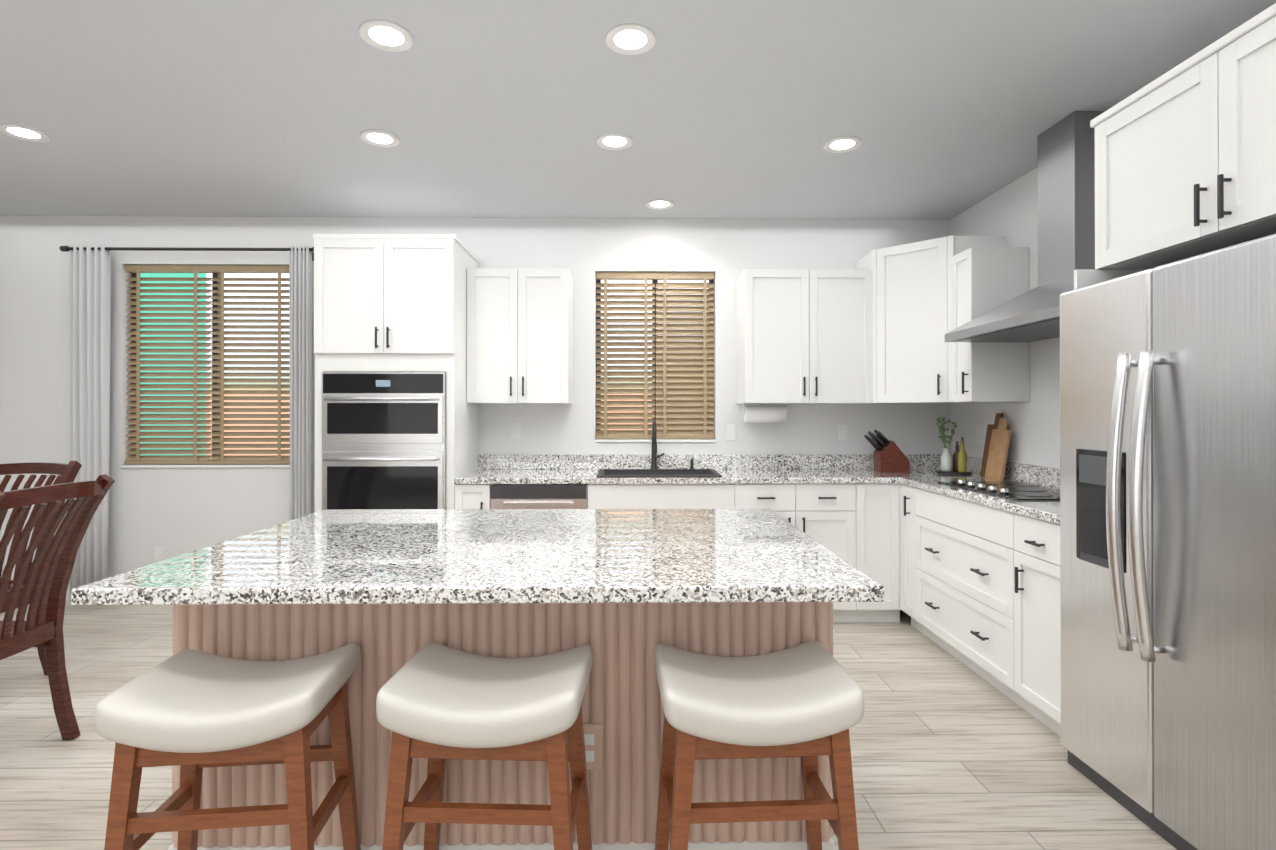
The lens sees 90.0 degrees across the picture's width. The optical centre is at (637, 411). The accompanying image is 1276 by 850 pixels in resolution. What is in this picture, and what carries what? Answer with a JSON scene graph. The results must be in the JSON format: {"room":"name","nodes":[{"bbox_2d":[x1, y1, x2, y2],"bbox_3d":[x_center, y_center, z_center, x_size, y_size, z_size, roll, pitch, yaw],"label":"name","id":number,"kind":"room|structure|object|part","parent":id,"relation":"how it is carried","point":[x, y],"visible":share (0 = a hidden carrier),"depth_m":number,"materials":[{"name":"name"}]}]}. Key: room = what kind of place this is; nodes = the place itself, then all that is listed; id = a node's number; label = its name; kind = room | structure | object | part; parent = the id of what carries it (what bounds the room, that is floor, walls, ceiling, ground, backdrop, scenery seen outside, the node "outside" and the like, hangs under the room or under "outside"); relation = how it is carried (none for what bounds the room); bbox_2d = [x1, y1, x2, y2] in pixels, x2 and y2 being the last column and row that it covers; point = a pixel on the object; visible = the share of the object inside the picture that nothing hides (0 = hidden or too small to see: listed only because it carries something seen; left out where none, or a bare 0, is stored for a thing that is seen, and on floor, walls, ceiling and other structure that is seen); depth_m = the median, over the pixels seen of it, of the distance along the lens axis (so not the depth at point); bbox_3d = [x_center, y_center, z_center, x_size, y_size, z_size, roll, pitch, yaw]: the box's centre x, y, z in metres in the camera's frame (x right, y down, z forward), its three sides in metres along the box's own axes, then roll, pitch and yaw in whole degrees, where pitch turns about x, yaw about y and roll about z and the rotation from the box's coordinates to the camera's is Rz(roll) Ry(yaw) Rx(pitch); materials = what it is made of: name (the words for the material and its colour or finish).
{"room":"kitchen","nodes":[
{"label":"kitchen","id":0,"kind":"room"},
{"bbox_2d":[0,216,949,585],"bbox_3d":[-1.674,-0.025,4.664,8.210,2.740,0.160,0,0,-1],"label":"wall","id":1,"kind":"structure","parent":0,"point":[172,512],"depth_m":4.59,"materials":[{"name":"white paint"}]},
{"bbox_2d":[66,586,69,600],"bbox_3d":[-3.802,1.295,4.540,3.568,0.100,0.016,0,0,-1],"label":"baseboard","id":2,"kind":"structure","parent":1,"relation":"attached to","point":[68,594],"depth_m":4.52,"materials":[{"name":"white wood"}]},
{"bbox_2d":[154,547,163,562],"bbox_3d":[-3.418,1.025,4.552,0.070,0.116,0.005,0,0,-1],"label":"outlet","id":3,"kind":"object","parent":1,"relation":"attached to","point":[158,551],"depth_m":4.55,"materials":[{"name":"white plastic"}]},
{"bbox_2d":[131,273,220,459],"bbox_3d":[-3.085,-0.336,4.671,1.206,1.434,0.040,0,0,-1],"label":"window","id":4,"kind":"structure","parent":1,"relation":"in","point":[216,275],"depth_m":4.65,"materials":[{"name":"brown metal"}]},
{"bbox_2d":[124,265,289,463],"bbox_3d":[-3.084,-0.337,4.611,1.198,1.428,0.056,0,0,-1],"label":"window blinds","id":5,"kind":"object","parent":4,"relation":"attached to","point":[221,458],"visible":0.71,"depth_m":4.60,"materials":[{"name":"beige wood"}]},
{"bbox_2d":[59,245,313,601],"bbox_3d":[-3.142,0.084,4.505,1.790,2.490,0.112,0,0,-1],"label":"curtains","id":6,"kind":"object","parent":1,"relation":"attached to","point":[90,303],"visible":0.65,"depth_m":4.47,"materials":[{"name":"grey fabric"}]},
{"bbox_3d":[-3.142,-1.121,4.515,1.790,0.080,0.102,0,0,-1],"label":"rod","id":7,"kind":"part","parent":6,"relation":"part of","materials":[{"name":"black"}]},
{"bbox_2d":[511,422,520,437],"bbox_3d":[-0.878,0.135,4.590,0.070,0.116,0.005,0,0,-1],"label":"outlet","id":8,"kind":"object","parent":1,"relation":"attached to","point":[516,433],"depth_m":4.59,"materials":[{"name":"white plastic"}]},
{"bbox_2d":[465,267,572,406],"bbox_3d":[-0.805,-0.506,4.426,0.678,0.900,0.340,0,0,-1],"label":"upper cabinet","id":9,"kind":"object","parent":1,"relation":"attached to","point":[519,322],"depth_m":4.26,"materials":[{"name":"white wood"}]},
{"bbox_2d":[596,279,713,430],"bbox_3d":[0.125,-0.406,4.716,0.866,1.214,0.040,0,0,-1],"label":"window","id":10,"kind":"structure","parent":1,"relation":"in","point":[655,288],"depth_m":4.70,"materials":[{"name":"brown metal"}]},
{"bbox_2d":[596,272,713,438],"bbox_3d":[0.126,-0.407,4.656,0.858,1.208,0.056,0,0,-1],"label":"window blinds","id":11,"kind":"object","parent":10,"relation":"attached to","point":[684,390],"visible":0.92,"depth_m":4.65,"materials":[{"name":"beige wood"}]},
{"bbox_2d":[477,455,940,470],"bbox_3d":[0.552,0.362,4.602,3.396,0.105,0.020,0,0,-1],"label":"backsplash","id":12,"kind":"structure","parent":1,"relation":"attached to","point":[483,461],"depth_m":4.59,"materials":[{"name":"grey stone"}]},
{"bbox_2d":[726,425,735,440],"bbox_3d":[0.672,0.155,4.611,0.070,0.116,0.005,0,0,-1],"label":"outlet","id":13,"kind":"object","parent":1,"relation":"attached to","point":[730,429],"depth_m":4.61,"materials":[{"name":"white plastic"}]},
{"bbox_2d":[736,267,864,403],"bbox_3d":[1.148,-0.506,4.444,0.868,0.900,0.359,0,0,-1],"label":"upper cabinet","id":14,"kind":"object","parent":1,"relation":"attached to","point":[800,333],"depth_m":4.29,"materials":[{"name":"white wood"}]},
{"bbox_2d":[742,404,786,422],"bbox_3d":[0.884,0.012,4.450,0.308,0.131,0.116,0,0,-1],"label":"paper towel holder","id":15,"kind":"object","parent":14,"relation":"attached to","point":[764,414],"visible":1,"depth_m":4.40,"materials":[{"name":"white paper"}]},
{"bbox_2d":[838,425,846,440],"bbox_3d":[1.482,0.155,4.623,0.070,0.116,0.005,0,0,-1],"label":"outlet","id":16,"kind":"object","parent":1,"relation":"attached to","point":[842,429],"depth_m":4.62,"materials":[{"name":"white plastic"}]},
{"bbox_2d":[856,235,1005,403],"bbox_3d":[1.901,-0.571,4.263,0.747,1.030,0.741,0,0,-1],"label":"upper cabinet","id":17,"kind":"object","parent":1,"relation":"attached to","point":[909,287],"depth_m":4.12,"materials":[{"name":"white wood"}]},
{"bbox_2d":[0,601,1176,849],"bbox_3d":[-1.616,1.380,0.460,8.210,0.100,8.560,0,0,-1],"label":"floor","id":18,"kind":"structure","parent":0,"point":[950,751],"depth_m":2.46,"materials":[{"name":"beige wood"}]},
{"bbox_2d":[0,461,81,674],"bbox_3d":[-3.228,0.803,3.079,0.492,1.085,0.719,0,0,-1],"label":"dining chair","id":19,"kind":"object","parent":18,"relation":"on","point":[66,473],"visible":0.35,"depth_m":3.34,"materials":[{"name":"brown wood"}]},
{"bbox_2d":[0,474,114,739],"bbox_3d":[-2.498,0.801,2.380,0.719,1.085,0.492,0,0,-1],"label":"dining chair","id":20,"kind":"object","parent":18,"relation":"on","point":[20,634],"visible":1,"depth_m":2.49,"materials":[{"name":"brown wood"}]},
{"bbox_2d":[94,643,360,849],"bbox_3d":[-0.915,0.963,1.476,0.456,0.740,0.340,0,0,-6],"label":"bar stool","id":21,"kind":"object","parent":18,"relation":"on","point":[192,713],"visible":1,"depth_m":1.36,"materials":[{"name":"grey leather"}]},
{"bbox_3d":[-0.915,0.648,1.477,0.435,0.130,0.340,0,0,-6],"label":"seat","id":22,"kind":"part","parent":21,"relation":"part of","materials":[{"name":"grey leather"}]},
{"bbox_2d":[315,371,476,512],"bbox_3d":[-1.573,0.348,4.221,0.820,1.180,0.606,0,0,-1],"label":"oven cabinet","id":23,"kind":"object","parent":18,"relation":"on","point":[384,439],"depth_m":3.92,"materials":[{"name":"white"}]},
{"bbox_2d":[453,467,976,482],"bbox_3d":[0.566,0.432,4.289,3.416,0.039,0.645,0,0,-1],"label":"countertop","id":24,"kind":"structure","parent":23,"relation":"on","point":[491,474],"depth_m":4.12,"materials":[{"name":"grey stone"}]},
{"bbox_2d":[650,419,693,468],"bbox_3d":[0.244,0.234,4.446,0.316,0.360,0.232,0,0,-1],"label":"faucet","id":25,"kind":"object","parent":24,"relation":"on","point":[662,461],"depth_m":4.59,"materials":[{"name":"black metal"}]},
{"bbox_2d":[864,429,909,471],"bbox_3d":[1.706,0.268,4.390,0.277,0.291,0.120,0,0,-1],"label":"knife block","id":26,"kind":"object","parent":24,"relation":"on","point":[889,456],"visible":1,"depth_m":4.33,"materials":[{"name":"brown wood"}]},
{"bbox_2d":[936,471,971,474],"bbox_3d":[2.087,0.406,4.215,0.210,0.012,0.210,0,0,-1],"label":"round tray","id":27,"kind":"object","parent":24,"relation":"on","point":[952,473],"visible":0.85,"depth_m":4.16,"materials":[{"name":"grey metal"}]},
{"bbox_2d":[936,417,956,471],"bbox_3d":[2.035,0.215,4.261,0.145,0.368,0.163,0,0,-1],"label":"vase","id":28,"kind":"object","parent":27,"relation":"on","point":[946,460],"visible":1,"depth_m":4.22,"materials":[{"name":"white ceramic"}]},
{"bbox_2d":[954,437,966,472],"bbox_3d":[2.127,0.284,4.185,0.056,0.230,0.055,0,0,-1],"label":"oil bottle","id":29,"kind":"object","parent":27,"relation":"on","point":[960,460],"depth_m":4.17,"materials":[{"name":"yellow glass"}]},
{"bbox_2d":[980,413,1011,479],"bbox_3d":[2.214,0.211,3.945,0.103,0.400,0.265,0,0,-1],"label":"cutting boards","id":30,"kind":"object","parent":24,"relation":"on","point":[996,446],"visible":1,"depth_m":3.91,"materials":[{"name":"brown wood"}]},
{"bbox_2d":[453,483,492,508],"bbox_3d":[-1.033,0.899,4.271,0.220,0.890,0.634,0,0,-1],"label":"base cabinet","id":31,"kind":"object","parent":18,"relation":"on","point":[465,495],"depth_m":3.96,"materials":[{"name":"white wood"}]},
{"bbox_2d":[376,642,591,849],"bbox_3d":[-0.337,0.963,1.494,0.456,0.740,0.340,0,0,2],"label":"bar stool","id":32,"kind":"object","parent":18,"relation":"on","point":[437,705],"visible":1,"depth_m":1.37,"materials":[{"name":"grey leather"}]},
{"bbox_3d":[-0.337,0.648,1.495,0.435,0.130,0.340,0,0,2],"label":"seat","id":33,"kind":"part","parent":32,"relation":"part of","materials":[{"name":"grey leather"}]},
{"bbox_3d":[-0.337,1.002,1.494,0.456,0.662,0.326,0,0,2],"label":"frame","id":34,"kind":"part","parent":32,"relation":"part of","materials":[{"name":"brown wood"}]},
{"bbox_2d":[168,605,833,849],"bbox_3d":[-0.362,0.890,2.147,1.769,0.892,0.948,0,0,-1],"label":"kitchen island","id":35,"kind":"object","parent":18,"relation":"on","point":[623,713],"depth_m":1.69,"materials":[{"name":"brown wood"}]},
{"bbox_2d":[71,509,883,608],"bbox_3d":[-0.368,0.425,2.066,1.860,0.038,1.210,0,0,-1],"label":"island countertop","id":36,"kind":"structure","parent":35,"relation":"on","point":[345,556],"depth_m":1.69,"materials":[{"name":"white stone"}]},
{"bbox_2d":[583,723,601,769],"bbox_3d":[-0.130,0.884,1.682,0.072,0.120,0.012,0,0,-1],"label":"outlet","id":37,"kind":"object","parent":35,"relation":"attached to","point":[592,731],"depth_m":1.68,"materials":[{"name":"beige plastic"}]},
{"bbox_2d":[493,483,596,508],"bbox_3d":[-0.617,0.899,4.277,0.708,0.890,0.634,0,0,-1],"label":"base cabinet","id":38,"kind":"object","parent":18,"relation":"on","point":[505,495],"depth_m":3.96,"materials":[{"name":"white"}]},
{"bbox_2d":[491,484,587,508],"bbox_3d":[-0.621,0.901,4.247,0.597,0.885,0.627,0,0,-1],"label":"dishwasher","id":39,"kind":"object","parent":38,"relation":"in","point":[503,496],"depth_m":3.96,"materials":[{"name":"grey metal"}]},
{"bbox_2d":[597,483,744,508],"bbox_3d":[0.168,0.899,4.287,0.977,0.890,0.634,0,0,-1],"label":"base cabinet","id":40,"kind":"object","parent":18,"relation":"on","point":[609,495],"depth_m":3.98,"materials":[{"name":"white wood"}]},
{"bbox_2d":[654,641,864,849],"bbox_3d":[0.265,0.964,1.502,0.456,0.740,0.340,0,0,-3],"label":"bar stool","id":41,"kind":"object","parent":18,"relation":"on","point":[805,702],"visible":1,"depth_m":1.38,"materials":[{"name":"grey leather"}]},
{"bbox_3d":[0.265,1.003,1.502,0.456,0.662,0.326,0,0,-3],"label":"frame","id":42,"kind":"part","parent":41,"relation":"part of","materials":[{"name":"brown wood"}]},
{"bbox_3d":[0.265,0.649,1.503,0.435,0.130,0.340,0,0,-3],"label":"seat","id":43,"kind":"part","parent":41,"relation":"part of","materials":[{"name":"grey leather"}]},
{"bbox_2d":[745,483,844,622],"bbox_3d":[0.981,0.899,4.299,0.872,0.890,0.634,0,0,-1],"label":"base cabinet","id":44,"kind":"object","parent":18,"relation":"on","point":[816,509],"depth_m":3.99,"materials":[{"name":"white wood"}]},
{"bbox_2d":[845,483,892,622],"bbox_3d":[1.485,0.899,4.280,0.359,0.890,0.686,0,0,-1],"label":"base cabinet","id":45,"kind":"object","parent":18,"relation":"on","point":[868,506],"depth_m":4.00,"materials":[{"name":"white wood"}]},
{"bbox_2d":[893,483,912,625],"bbox_3d":[1.931,0.897,3.905,0.697,0.890,0.228,0,0,-1],"label":"base cabinet","id":46,"kind":"object","parent":18,"relation":"on","point":[902,492],"depth_m":3.98,"materials":[{"name":"white wood"}]},
{"bbox_2d":[913,487,1008,697],"bbox_3d":[1.973,0.895,3.309,0.630,0.890,1.057,0,0,-1],"label":"base cabinet","id":47,"kind":"object","parent":18,"relation":"on","point":[961,549],"depth_m":3.26,"materials":[{"name":"white wood"}]},
{"bbox_2d":[901,479,1059,526],"bbox_3d":[1.966,0.429,3.230,0.645,0.038,1.511,0,0,-1],"label":"countertop","id":48,"kind":"structure","parent":47,"relation":"on","point":[1047,510],"depth_m":2.93,"materials":[{"name":"grey stone"}]},
{"bbox_2d":[937,475,1059,498],"bbox_3d":[1.964,0.393,3.313,0.453,0.034,0.760,0,0,-1],"label":"cooktop","id":49,"kind":"object","parent":48,"relation":"in","point":[1012,486],"depth_m":3.45,"materials":[{"name":"silver metal"}]},
{"bbox_2d":[1009,515,1060,736],"bbox_3d":[1.982,0.893,2.651,0.630,0.890,0.360,0,0,-1],"label":"base cabinet","id":50,"kind":"object","parent":18,"relation":"on","point":[1034,545],"depth_m":2.69,"materials":[{"name":"white wood"}]},
{"bbox_2d":[1060,234,1275,849],"bbox_3d":[1.896,0.440,1.997,0.764,1.790,0.902,0,0,-1],"label":"refrigerator","id":51,"kind":"object","parent":18,"relation":"on","point":[1168,529],"visible":1,"depth_m":1.92,"materials":[{"name":"grey metal"}]},
{"bbox_2d":[0,0,1275,219],"bbox_3d":[-1.616,-1.460,0.470,8.210,0.100,8.560,0,0,-1],"label":"ceiling","id":52,"kind":"structure","parent":0,"point":[504,108],"depth_m":2.88,"materials":[{"name":"grey paint"}]},
{"bbox_2d":[0,124,49,141],"bbox_3d":[-3.079,-1.394,3.200,0.190,0.012,0.190,0,0,-1],"label":"recessed light","id":53,"kind":"object","parent":52,"relation":"in","point":[23,133],"visible":0.98,"depth_m":3.19,"materials":[{"name":"white plastic"}]},
{"bbox_2d":[360,130,399,146],"bbox_3d":[-1.320,-1.394,3.264,0.190,0.012,0.190,0,0,-1],"label":"recessed light","id":54,"kind":"object","parent":52,"relation":"in","point":[379,138],"visible":1,"depth_m":3.26,"materials":[{"name":"white plastic"}]},
{"bbox_2d":[359,20,413,51],"bbox_3d":[-0.938,-1.397,2.379,0.190,0.012,0.190,0,0,-1],"label":"recessed light","id":55,"kind":"object","parent":52,"relation":"in","point":[386,35],"visible":1,"depth_m":2.37,"materials":[{"name":"white plastic"}]},
{"bbox_2d":[596,133,632,149],"bbox_3d":[-0.120,-1.394,3.301,0.190,0.012,0.190,0,0,-1],"label":"recessed light","id":56,"kind":"object","parent":52,"relation":"in","point":[614,141],"visible":1,"depth_m":3.30,"materials":[{"name":"white plastic"}]},
{"bbox_2d":[605,23,655,54],"bbox_3d":[-0.028,-1.397,2.402,0.190,0.012,0.190,0,0,-1],"label":"recessed light","id":57,"kind":"object","parent":52,"relation":"in","point":[630,39],"visible":0.96,"depth_m":2.40,"materials":[{"name":"white plastic"}]},
{"bbox_2d":[646,199,673,209],"bbox_3d":[0.146,-1.390,4.285,0.190,0.012,0.190,0,0,-1],"label":"recessed light","id":58,"kind":"object","parent":52,"relation":"in","point":[659,204],"visible":0.98,"depth_m":4.27,"materials":[{"name":"white plastic"}]},
{"bbox_2d":[824,136,861,152],"bbox_3d":[1.069,-1.394,3.337,0.190,0.012,0.190,0,0,-1],"label":"recessed light","id":59,"kind":"object","parent":52,"relation":"in","point":[842,144],"visible":1,"depth_m":3.33,"materials":[{"name":"white plastic"}]},
{"bbox_2d":[950,167,1059,467],"bbox_3d":[2.410,-0.040,0.441,0.160,2.740,8.400,0,0,-1],"label":"wall","id":60,"kind":"structure","parent":0,"point":[1009,211],"depth_m":3.79,"materials":[{"name":"white paint"}]},
{"bbox_2d":[976,426,981,442],"bbox_3d":[2.273,0.153,4.248,0.004,0.116,0.070,0,0,-1],"label":"outlet","id":61,"kind":"object","parent":60,"relation":"attached to","point":[978,434],"visible":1,"depth_m":4.25,"materials":[{"name":"white plastic"}]},
{"bbox_2d":[953,243,1029,402],"bbox_3d":[2.101,-0.508,3.832,0.359,0.900,0.229,0,0,-1],"label":"upper cabinet","id":62,"kind":"object","parent":60,"relation":"attached to","point":[986,276],"depth_m":3.72,"materials":[{"name":"white wood"}]},
{"bbox_2d":[952,455,1059,482],"bbox_3d":[2.274,0.359,3.558,0.020,0.105,2.156,0,0,-1],"label":"backsplash","id":63,"kind":"structure","parent":60,"relation":"attached to","point":[1030,471],"depth_m":3.71,"materials":[{"name":"grey stone"}]},
{"bbox_2d":[945,111,1104,341],"bbox_3d":[2.040,-0.900,3.156,0.500,0.997,1.115,0,0,-1],"label":"range hood","id":64,"kind":"object","parent":60,"relation":"attached to","point":[1066,190],"visible":0.5,"depth_m":3.05,"materials":[{"name":"silver metal"}]},
{"bbox_2d":[1089,3,1275,274],"bbox_3d":[2.042,-0.842,1.958,0.530,0.585,1.040,0,0,-1],"label":"upper cabinet","id":65,"kind":"object","parent":60,"relation":"attached to","point":[1185,164],"depth_m":2.06,"materials":[{"name":"white wood"}]},
{"label":"outside","id":66,"kind":"structure","parent":0,"visible":0},
{"bbox_2d":[140,273,708,458],"bbox_3d":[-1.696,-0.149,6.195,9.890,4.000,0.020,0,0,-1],"label":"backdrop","id":67,"kind":"structure","parent":66,"point":[237,275],"depth_m":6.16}
]}

